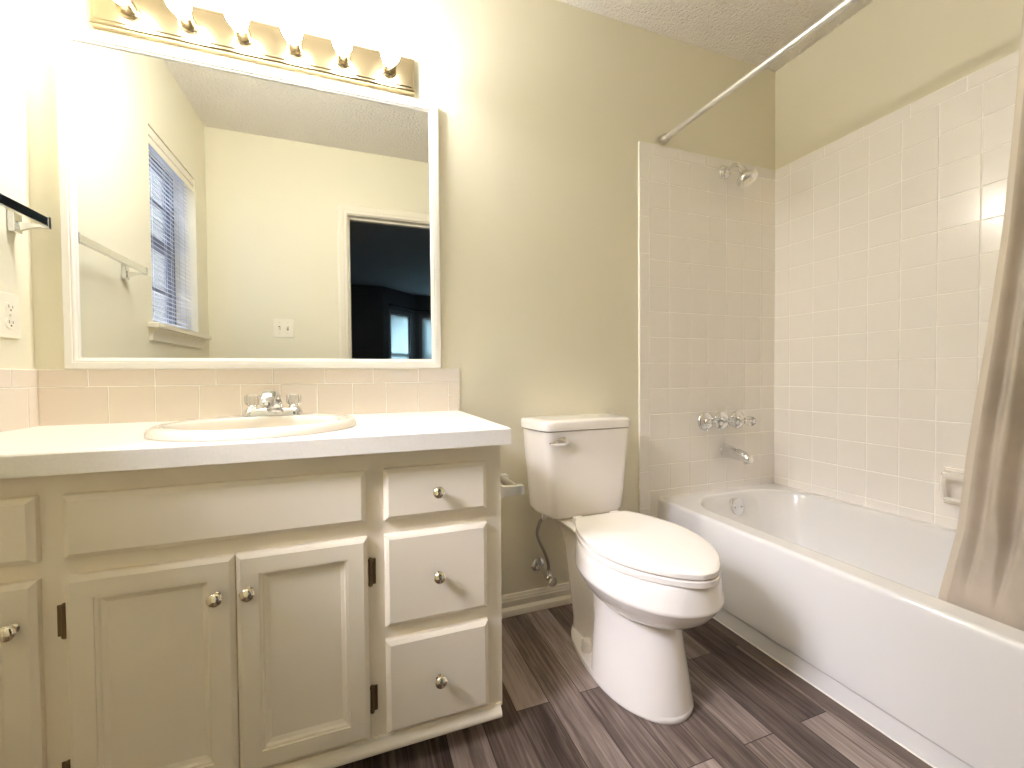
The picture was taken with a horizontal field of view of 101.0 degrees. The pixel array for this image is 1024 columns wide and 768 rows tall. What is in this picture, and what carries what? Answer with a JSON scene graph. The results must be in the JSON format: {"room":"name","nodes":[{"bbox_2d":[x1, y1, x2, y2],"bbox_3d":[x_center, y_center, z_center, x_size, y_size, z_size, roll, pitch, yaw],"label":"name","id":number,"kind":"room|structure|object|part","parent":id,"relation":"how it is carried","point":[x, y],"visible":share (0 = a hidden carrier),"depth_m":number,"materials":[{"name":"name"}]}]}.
{"room":"bathroom","nodes":[
{"label":"bathroom","id":0,"kind":"room"},
{"bbox_2d":[0,0,34,368],"bbox_3d":[-1.120,-0.278,0.437,0.140,2.400,1.465,-1,1,-20],"label":"wall","id":1,"kind":"structure","parent":0,"point":[16,278],"depth_m":1.10,"materials":[{"name":"beige paint"}]},
{"bbox_2d":[0,291,19,338],"bbox_3d":[-1.268,-0.173,1.064,0.008,0.114,0.070,-1,1,-20],"label":"electrical outlet","id":2,"kind":"object","parent":1,"relation":"attached to","point":[9,303],"visible":1,"depth_m":1.06,"materials":[{"name":"beige plastic"}]},
{"bbox_2d":[5,302,14,313],"bbox_3d":[-1.266,-0.193,1.065,0.002,0.029,0.033,-1,1,-20],"label":"receptacle","id":3,"kind":"object","parent":2,"relation":"attached to","point":[9,306],"depth_m":1.06,"materials":[{"name":"beige plastic"}]},
{"bbox_2d":[5,317,15,328],"bbox_3d":[-1.265,-0.153,1.065,0.002,0.029,0.033,-1,1,-20],"label":"receptacle","id":4,"kind":"object","parent":2,"relation":"attached to","point":[10,322],"depth_m":1.06,"materials":[{"name":"beige plastic"}]},
{"bbox_2d":[0,369,39,431],"bbox_3d":[-1.202,0.044,0.895,0.009,0.158,0.558,-1,1,-20],"label":"wall tiles","id":5,"kind":"structure","parent":1,"relation":"attached to","point":[19,399],"depth_m":1.08,"materials":[{"name":"beige tile"}]},
{"bbox_2d":[0,193,51,233],"bbox_3d":[-1.173,-0.417,0.893,0.076,0.065,0.450,-1,1,-20],"label":"towel bar","id":6,"kind":"object","parent":1,"relation":"attached to","point":[16,210],"visible":1,"depth_m":1.07,"materials":[{"name":"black metal"}]},
{"bbox_3d":[-1.245,-0.420,1.092,0.076,0.065,0.028,-1,1,-20],"label":"post","id":7,"kind":"part","parent":6,"relation":"part of","materials":[{"name":"white ceramic"}]},
{"bbox_2d":[24,0,774,594],"bbox_3d":[-0.041,-0.313,1.663,3.028,2.400,0.100,-1,1,-20],"label":"wall","id":8,"kind":"structure","parent":0,"point":[545,107],"depth_m":1.65,"materials":[{"name":"beige paint"}]},
{"bbox_2d":[54,23,440,368],"bbox_3d":[-0.749,-0.517,1.336,1.038,0.936,0.021,-1,1,-20],"label":"mirror","id":9,"kind":"object","parent":8,"relation":"attached to","point":[216,212],"visible":1,"depth_m":1.30,"materials":[{"name":"mirror"}]},
{"bbox_2d":[37,368,460,425],"bbox_3d":[-0.742,0.031,1.355,1.174,0.158,0.009,-1,1,-20],"label":"wall tiles","id":10,"kind":"structure","parent":8,"relation":"attached to","point":[66,396],"depth_m":1.29,"materials":[{"name":"beige tile"}]},
{"bbox_2d":[88,0,414,96],"bbox_3d":[-0.736,-1.059,1.269,0.881,0.114,0.137,-1,1,-20],"label":"vanity light","id":11,"kind":"object","parent":8,"relation":"attached to","point":[231,34],"visible":1,"depth_m":1.28,"materials":[{"name":"gold metal"}]},
{"bbox_3d":[-1.053,-1.050,1.120,0.059,0.059,0.074,-1,1,-20],"label":"bulb","id":12,"kind":"part","parent":11,"relation":"part of","materials":[{"name":"white glass"}]},
{"bbox_2d":[113,0,139,18],"bbox_3d":[-1.070,-1.051,1.167,0.052,0.052,0.038,-1,1,-20],"label":"socket","id":13,"kind":"object","parent":11,"relation":"attached to","point":[129,9],"depth_m":1.17,"materials":[{"name":"gold metal"}]},
{"bbox_3d":[-0.921,-1.052,1.167,0.059,0.059,0.074,-1,1,-20],"label":"bulb","id":14,"kind":"part","parent":11,"relation":"part of","materials":[{"name":"white glass"}]},
{"bbox_2d":[175,12,198,32],"bbox_3d":[-0.939,-1.053,1.215,0.052,0.052,0.038,-1,1,-20],"label":"socket","id":15,"kind":"object","parent":11,"relation":"attached to","point":[190,23],"depth_m":1.22,"materials":[{"name":"gold metal"}]},
{"bbox_3d":[-0.791,-1.054,1.215,0.059,0.059,0.074,-1,1,-20],"label":"bulb","id":16,"kind":"part","parent":11,"relation":"part of","materials":[{"name":"white glass"}]},
{"bbox_2d":[233,27,252,44],"bbox_3d":[-0.808,-1.055,1.263,0.052,0.052,0.038,-1,1,-20],"label":"socket","id":17,"kind":"object","parent":11,"relation":"attached to","point":[240,37],"depth_m":1.27,"materials":[{"name":"gold metal"}]},
{"bbox_3d":[-0.658,-1.056,1.263,0.059,0.059,0.074,-1,1,-20],"label":"bulb","id":18,"kind":"part","parent":11,"relation":"part of","materials":[{"name":"white glass"}]},
{"bbox_2d":[286,39,303,56],"bbox_3d":[-0.676,-1.057,1.311,0.052,0.052,0.038,-1,1,-20],"label":"socket","id":19,"kind":"object","parent":11,"relation":"attached to","point":[292,49],"depth_m":1.32,"materials":[{"name":"gold metal"}]},
{"bbox_3d":[-0.527,-1.059,1.311,0.059,0.059,0.074,-1,1,-20],"label":"bulb","id":20,"kind":"part","parent":11,"relation":"part of","materials":[{"name":"white glass"}]},
{"bbox_2d":[334,50,351,66],"bbox_3d":[-0.544,-1.059,1.359,0.052,0.052,0.038,-1,1,-20],"label":"socket","id":21,"kind":"object","parent":11,"relation":"attached to","point":[340,60],"depth_m":1.37,"materials":[{"name":"gold metal"}]},
{"bbox_2d":[381,60,396,77],"bbox_3d":[-0.410,-1.062,1.408,0.052,0.052,0.038,-1,1,-20],"label":"socket","id":22,"kind":"object","parent":11,"relation":"attached to","point":[387,71],"depth_m":1.41,"materials":[{"name":"gold metal"}]},
{"bbox_3d":[-0.393,-1.061,1.360,0.059,0.059,0.074,-1,1,-20],"label":"bulb","id":23,"kind":"part","parent":11,"relation":"part of","materials":[{"name":"white glass"}]},
{"bbox_2d":[501,582,571,617],"bbox_3d":[0.181,0.849,1.695,0.801,0.072,0.030,-1,1,-20],"label":"baseboard","id":24,"kind":"structure","parent":8,"relation":"attached to","point":[513,604],"depth_m":1.66,"materials":[{"name":"beige paint"}]},
{"bbox_2d":[531,514,556,586],"bbox_3d":[0.116,0.621,1.620,0.077,0.277,0.118,-1,1,-20],"label":"shutoff valve","id":25,"kind":"object","parent":8,"relation":"attached to","point":[538,564],"visible":0.96,"depth_m":1.60,"materials":[{"name":"silver metal"}]},
{"bbox_3d":[0.151,0.741,1.587,0.037,0.037,0.028,-1,1,-20],"label":"valve handle","id":26,"kind":"part","parent":25,"relation":"part of","materials":[{"name":"silver metal"}]},
{"bbox_2d":[638,141,774,517],"bbox_3d":[0.929,-0.086,1.962,0.808,1.917,0.009,-1,1,-20],"label":"wall tiles","id":27,"kind":"structure","parent":8,"relation":"attached to","point":[706,242],"depth_m":1.93,"materials":[{"name":"white tile"}]},
{"bbox_2d":[698,412,723,430],"bbox_3d":[0.908,0.173,1.906,0.086,0.086,0.094,-1,1,-20],"label":"handle","id":28,"kind":"object","parent":27,"relation":"attached to","point":[706,421],"visible":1,"depth_m":1.93,"materials":[{"name":"silver metal"}]},
{"bbox_3d":[0.915,0.174,1.886,0.044,0.044,0.045,-1,1,-20],"label":"knob","id":29,"kind":"part","parent":28,"relation":"part of","materials":[{"name":"white plastic"}]},
{"bbox_2d":[715,411,739,429],"bbox_3d":[0.999,0.172,1.939,0.086,0.086,0.094,-1,1,-20],"label":"handle","id":30,"kind":"object","parent":27,"relation":"attached to","point":[733,421],"visible":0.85,"depth_m":1.96,"materials":[{"name":"silver metal"}]},
{"bbox_3d":[1.006,0.172,1.919,0.044,0.044,0.045,-1,1,-20],"label":"knob","id":31,"kind":"part","parent":30,"relation":"part of","materials":[{"name":"white plastic"}]},
{"bbox_2d":[720,444,752,463],"bbox_3d":[1.032,0.319,1.928,0.063,0.072,0.143,-1,1,-20],"label":"tub spout","id":32,"kind":"object","parent":27,"relation":"attached to","point":[726,451],"visible":1,"depth_m":1.92,"materials":[{"name":"silver metal"}]},
{"bbox_2d":[719,163,757,186],"bbox_3d":[1.027,-0.950,1.900,0.092,0.129,0.149,-1,1,-20],"label":"shower fixture","id":33,"kind":"object","parent":27,"relation":"attached to","point":[746,177],"visible":1,"depth_m":1.88,"materials":[{"name":"silver metal"}]},
{"bbox_3d":[1.009,-0.979,1.917,0.021,0.046,0.091,-1,1,-27],"label":"arm","id":34,"kind":"part","parent":33,"relation":"part of","materials":[{"name":"silver metal"}]},
{"bbox_2d":[730,411,755,428],"bbox_3d":[1.090,0.170,1.972,0.086,0.086,0.094,-1,1,-20],"label":"handle","id":35,"kind":"object","parent":27,"relation":"attached to","point":[749,420],"visible":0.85,"depth_m":1.99,"materials":[{"name":"silver metal"}]},
{"bbox_3d":[1.098,0.171,1.952,0.044,0.044,0.045,-1,1,-20],"label":"knob","id":36,"kind":"part","parent":35,"relation":"part of","materials":[{"name":"white plastic"}]},
{"bbox_2d":[659,0,857,144],"bbox_3d":[0.942,-1.067,1.175,0.038,0.056,1.466,-1,1,-22],"label":"shower curtain rod","id":37,"kind":"object","parent":8,"relation":"attached to","point":[842,6],"visible":1,"depth_m":1.40,"materials":[{"name":"silver metal"}]},
{"bbox_2d":[938,6,1023,630],"bbox_3d":[1.132,-0.212,0.769,0.070,1.748,0.586,-1,1,-20],"label":"shower curtain","id":38,"kind":"object","parent":37,"relation":"hanging from","point":[984,573],"visible":0.79,"depth_m":0.93,"materials":[{"name":"beige fabric"}]},
{"bbox_2d":[335,603,909,767],"bbox_3d":[0.241,0.925,0.944,3.028,0.050,1.685,-1,1,-20],"label":"floor","id":39,"kind":"structure","parent":0,"point":[745,714],"depth_m":1.10,"materials":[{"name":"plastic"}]},
{"bbox_2d":[0,445,501,767],"bbox_3d":[-0.654,0.528,1.102,1.164,0.753,0.560,-1,1,-20],"label":"vanity cabinet","id":40,"kind":"object","parent":39,"relation":"on","point":[331,611],"visible":1,"depth_m":0.88,"materials":[{"name":"beige paint"}]},
{"bbox_3d":[-0.879,0.433,0.735,0.029,0.029,0.028,-1,1,-20],"label":"knob","id":41,"kind":"part","parent":40,"relation":"part of","materials":[{"name":"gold metal"}]},
{"bbox_3d":[-0.984,0.266,0.718,0.265,0.119,0.019,-1,1,-20],"label":"drawer","id":42,"kind":"part","parent":40,"relation":"part of","materials":[{"name":"beige paint"}]},
{"bbox_3d":[-0.982,0.589,0.725,0.264,0.462,0.019,-1,1,-20],"label":"door","id":43,"kind":"part","parent":40,"relation":"part of","materials":[{"name":"beige paint"}]},
{"bbox_3d":[-0.695,0.584,0.829,0.268,0.462,0.019,-1,1,-20],"label":"door","id":44,"kind":"part","parent":40,"relation":"part of","materials":[{"name":"beige paint"}]},
{"bbox_3d":[-0.591,0.428,0.840,0.029,0.029,0.028,-1,1,-20],"label":"knob","id":45,"kind":"part","parent":40,"relation":"part of","materials":[{"name":"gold metal"}]},
{"bbox_3d":[-0.578,0.260,0.866,0.524,0.118,0.019,-1,1,-20],"label":"false drawer","id":46,"kind":"part","parent":40,"relation":"part of","materials":[{"name":"beige paint"}]},
{"bbox_3d":[-0.538,0.427,0.859,0.029,0.029,0.028,-1,1,-20],"label":"knob","id":47,"kind":"part","parent":40,"relation":"part of","materials":[{"name":"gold metal"}]},
{"bbox_2d":[0,411,510,478],"bbox_3d":[-0.651,0.131,1.094,1.176,0.040,0.565,-1,1,-20],"label":"countertop","id":48,"kind":"structure","parent":40,"relation":"on","point":[85,448],"depth_m":0.88,"materials":[{"name":"laminate"}]},
{"bbox_2d":[144,413,356,440],"bbox_3d":[-0.628,0.166,1.061,0.447,0.150,0.427,-1,1,-20],"label":"sink","id":49,"kind":"object","parent":48,"relation":"in","point":[240,427],"visible":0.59,"depth_m":1.00,"materials":[{"name":"beige porcelain"}]},
{"bbox_2d":[243,389,302,415],"bbox_3d":[-0.669,0.052,1.173,0.152,0.073,0.131,-1,1,-20],"label":"faucet","id":50,"kind":"object","parent":48,"relation":"on","point":[271,402],"visible":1,"depth_m":1.18,"materials":[{"name":"silver metal"}]},
{"bbox_3d":[-0.730,0.070,1.189,0.042,0.020,0.042,-1,1,-20],"label":"handle stem","id":51,"kind":"part","parent":50,"relation":"part of","materials":[{"name":"silver metal"}]},
{"bbox_3d":[-0.731,0.045,1.188,0.039,0.031,0.037,-1,1,-20],"label":"handle","id":52,"kind":"part","parent":50,"relation":"part of","materials":[{"name":"white plastic"}]},
{"bbox_3d":[-0.669,0.051,1.173,0.058,0.071,0.131,-1,1,-20],"label":"spout","id":53,"kind":"part","parent":50,"relation":"part of","materials":[{"name":"silver metal"}]},
{"bbox_3d":[-0.633,0.043,1.224,0.039,0.031,0.037,-1,1,-20],"label":"handle","id":54,"kind":"part","parent":50,"relation":"part of","materials":[{"name":"white plastic"}]},
{"bbox_3d":[-0.633,0.069,1.225,0.042,0.020,0.042,-1,1,-20],"label":"handle stem","id":55,"kind":"part","parent":50,"relation":"part of","materials":[{"name":"silver metal"}]},
{"bbox_3d":[-0.447,0.580,0.920,0.256,0.462,0.019,-1,1,-20],"label":"door","id":56,"kind":"part","parent":40,"relation":"part of","materials":[{"name":"beige paint"}]},
{"bbox_3d":[-0.575,0.841,0.889,1.158,0.034,0.038,-1,1,-20],"label":"moulding","id":57,"kind":"part","parent":40,"relation":"part of","materials":[{"name":"beige paint"}]},
{"bbox_3d":[-0.180,0.253,1.011,0.245,0.119,0.019,-1,1,-20],"label":"drawer","id":58,"kind":"part","parent":40,"relation":"part of","materials":[{"name":"beige paint"}]},
{"bbox_3d":[-0.178,0.453,1.016,0.245,0.213,0.019,-1,1,-20],"label":"drawer","id":59,"kind":"part","parent":40,"relation":"part of","materials":[{"name":"beige paint"}]},
{"bbox_3d":[-0.176,0.701,1.021,0.246,0.217,0.019,-1,1,-20],"label":"drawer","id":60,"kind":"part","parent":40,"relation":"part of","materials":[{"name":"beige paint"}]},
{"bbox_3d":[-0.172,0.254,0.990,0.029,0.029,0.028,-1,1,-20],"label":"knob","id":61,"kind":"part","parent":40,"relation":"part of","materials":[{"name":"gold metal"}]},
{"bbox_3d":[-0.171,0.455,0.994,0.029,0.029,0.028,-1,1,-20],"label":"knob","id":62,"kind":"part","parent":40,"relation":"part of","materials":[{"name":"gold metal"}]},
{"bbox_3d":[-0.168,0.704,0.999,0.029,0.029,0.028,-1,1,-20],"label":"knob","id":63,"kind":"part","parent":40,"relation":"part of","materials":[{"name":"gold metal"}]},
{"bbox_2d":[500,473,523,497],"bbox_3d":[-0.034,0.290,1.216,0.089,0.064,0.166,-1,1,-20],"label":"toilet paper holder","id":64,"kind":"object","parent":40,"relation":"attached to","point":[509,487],"visible":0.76,"depth_m":1.15,"materials":[{"name":"white plastic"}]},
{"bbox_3d":[-0.011,0.291,1.153,0.089,0.064,0.032,-1,1,-20],"label":"post","id":65,"kind":"part","parent":64,"relation":"part of","materials":[{"name":"white ceramic"}]},
{"bbox_2d":[521,413,724,724],"bbox_3d":[0.345,0.509,1.362,0.401,0.762,0.736,-1,1,-21],"label":"toilet","id":66,"kind":"object","parent":39,"relation":"on","point":[637,581],"visible":1,"depth_m":1.22,"materials":[{"name":"white ceramic"}]},
{"bbox_3d":[0.162,0.200,1.453,0.083,0.032,0.025,-1,1,-21],"label":"flush lever","id":67,"kind":"part","parent":66,"relation":"part of","materials":[{"name":"silver metal"}]},
{"bbox_3d":[0.247,0.323,1.607,0.389,0.320,0.200,-1,1,-21],"label":"tank","id":68,"kind":"part","parent":66,"relation":"part of","materials":[{"name":"white ceramic"}]},
{"bbox_3d":[0.246,0.143,1.602,0.401,0.038,0.206,-1,1,-21],"label":"tank lid","id":69,"kind":"part","parent":66,"relation":"part of","materials":[{"name":"white ceramic"}]},
{"bbox_3d":[0.392,0.458,1.239,0.342,0.021,0.474,-1,1,-21],"label":"lid","id":70,"kind":"part","parent":66,"relation":"part of","materials":[{"name":"white plastic"}]},
{"bbox_3d":[0.392,0.480,1.240,0.343,0.018,0.474,-1,1,-21],"label":"seat","id":71,"kind":"part","parent":66,"relation":"part of","materials":[{"name":"white plastic"}]},
{"bbox_2d":[658,483,1023,767],"bbox_3d":[1.224,0.697,1.309,0.708,0.374,1.448,-1,1,-20],"label":"bathtub","id":72,"kind":"object","parent":39,"relation":"on","point":[842,594],"visible":0.89,"depth_m":1.18,"materials":[{"name":"white ceramic"}]},
{"bbox_3d":[1.015,0.556,1.911,0.076,0.078,0.034,-1,1,-20],"label":"overflow plate","id":73,"kind":"part","parent":72,"relation":"part of","materials":[{"name":"silver metal"}]},
{"bbox_2d":[707,618,931,767],"bbox_3d":[0.878,0.886,1.180,0.041,0.008,1.453,-1,1,-20],"label":"trim","id":74,"kind":"structure","parent":72,"relation":"attached to","point":[876,736],"depth_m":1.17,"materials":[{"name":"plastic"}]},
{"bbox_2d":[713,617,936,767],"bbox_3d":[0.897,0.882,1.188,0.006,0.006,1.451,-1,1,-20],"label":"caulk","id":75,"kind":"structure","parent":72,"relation":"attached to","point":[791,670],"depth_m":1.17,"materials":[{"name":"white"}]},
{"bbox_2d":[557,0,873,71],"bbox_3d":[0.200,-1.525,0.949,3.028,0.050,1.565,-1,1,-20],"label":"ceiling","id":76,"kind":"structure","parent":0,"point":[748,31],"depth_m":1.77,"materials":[{"name":"white paint"}]},
{"bbox_2d":[775,0,1023,169],"bbox_3d":[1.603,-0.322,1.429,0.100,2.400,1.465,-1,1,-20],"label":"wall","id":77,"kind":"structure","parent":0,"point":[888,56],"depth_m":1.66,"materials":[{"name":"beige paint"}]},
{"bbox_2d":[774,50,1019,528],"bbox_3d":[1.552,-0.228,1.413,0.009,1.619,1.465,-1,1,-20],"label":"wall tiles","id":78,"kind":"structure","parent":77,"relation":"attached to","point":[888,233],"depth_m":1.63,"materials":[{"name":"white tile"}]},
{"bbox_2d":[939,466,963,505],"bbox_3d":[1.527,0.355,1.408,0.060,0.128,0.152,-1,1,-20],"label":"soap dish","id":79,"kind":"object","parent":78,"relation":"attached to","point":[951,478],"visible":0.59,"depth_m":1.45,"materials":[{"name":"white ceramic"}]}
]}

